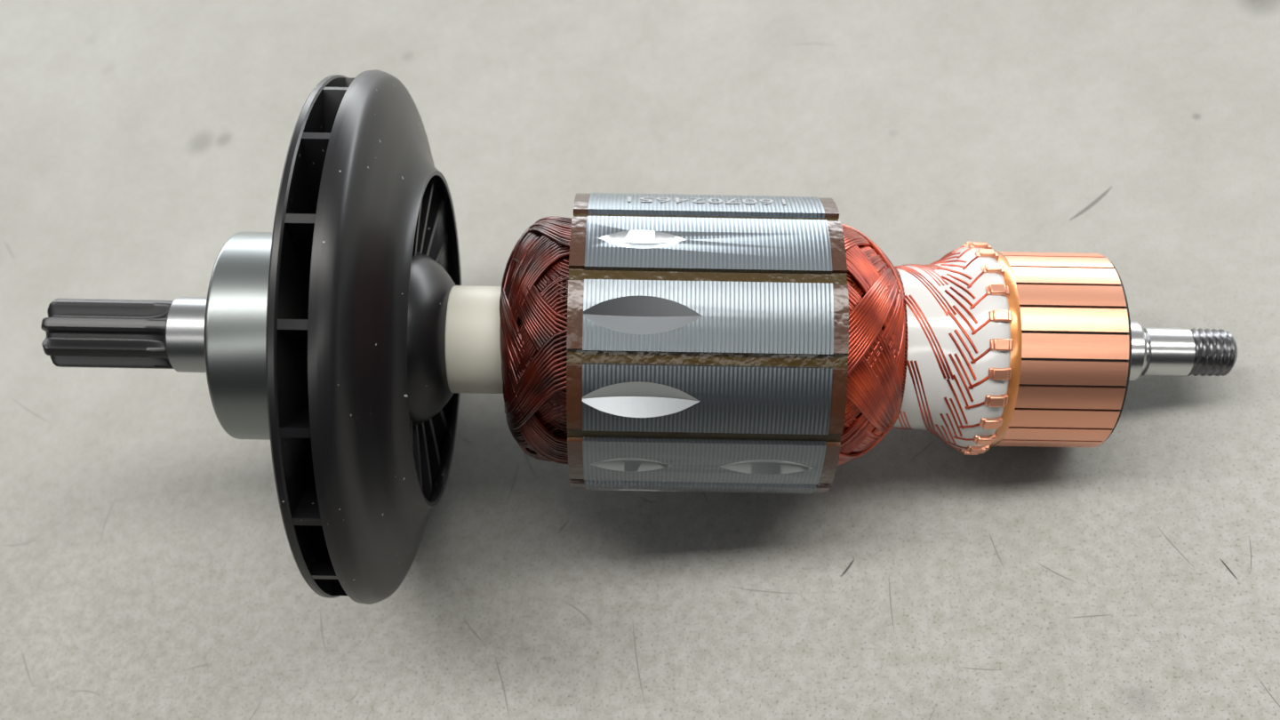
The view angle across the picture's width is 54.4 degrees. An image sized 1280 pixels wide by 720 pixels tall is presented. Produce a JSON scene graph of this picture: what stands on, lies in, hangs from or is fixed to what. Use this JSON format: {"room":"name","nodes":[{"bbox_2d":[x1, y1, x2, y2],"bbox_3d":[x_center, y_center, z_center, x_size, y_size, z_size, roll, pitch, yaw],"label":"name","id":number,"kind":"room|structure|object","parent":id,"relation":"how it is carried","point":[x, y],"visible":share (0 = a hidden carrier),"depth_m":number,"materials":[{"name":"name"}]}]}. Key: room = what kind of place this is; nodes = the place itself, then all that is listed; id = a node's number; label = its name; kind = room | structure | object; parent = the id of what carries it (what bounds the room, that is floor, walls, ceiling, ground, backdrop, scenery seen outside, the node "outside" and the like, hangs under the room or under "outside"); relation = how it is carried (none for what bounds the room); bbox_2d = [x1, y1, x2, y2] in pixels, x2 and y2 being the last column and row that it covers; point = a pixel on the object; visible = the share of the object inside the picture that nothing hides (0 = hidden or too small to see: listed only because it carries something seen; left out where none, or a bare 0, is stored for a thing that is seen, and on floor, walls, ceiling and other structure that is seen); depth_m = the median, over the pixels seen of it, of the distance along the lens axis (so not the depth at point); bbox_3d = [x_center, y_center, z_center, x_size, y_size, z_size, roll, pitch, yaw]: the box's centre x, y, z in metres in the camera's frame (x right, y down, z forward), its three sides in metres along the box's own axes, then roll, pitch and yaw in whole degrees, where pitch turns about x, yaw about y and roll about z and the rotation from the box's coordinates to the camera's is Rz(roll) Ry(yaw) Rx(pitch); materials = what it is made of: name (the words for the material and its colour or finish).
{"room":"workshop surface","nodes":[
{"label":"workshop surface","id":0,"kind":"room"},
{"bbox_2d":[0,0,1279,719],"bbox_3d":[0.006,0.011,0.202,1.200,0.001,1.200,-5,60,11],"label":"floor","id":1,"kind":"structure","parent":0,"point":[149,571],"depth_m":0.21,"materials":[{"name":"concrete"}]},
{"bbox_2d":[40,69,1237,604],"bbox_3d":[-0.004,-0.014,0.175,0.161,0.073,0.073,-17,59,5],"label":"motor","id":2,"kind":"object","parent":1,"relation":"on","point":[658,342],"visible":1,"depth_m":0.16,"materials":[{"name":"grey metal"}]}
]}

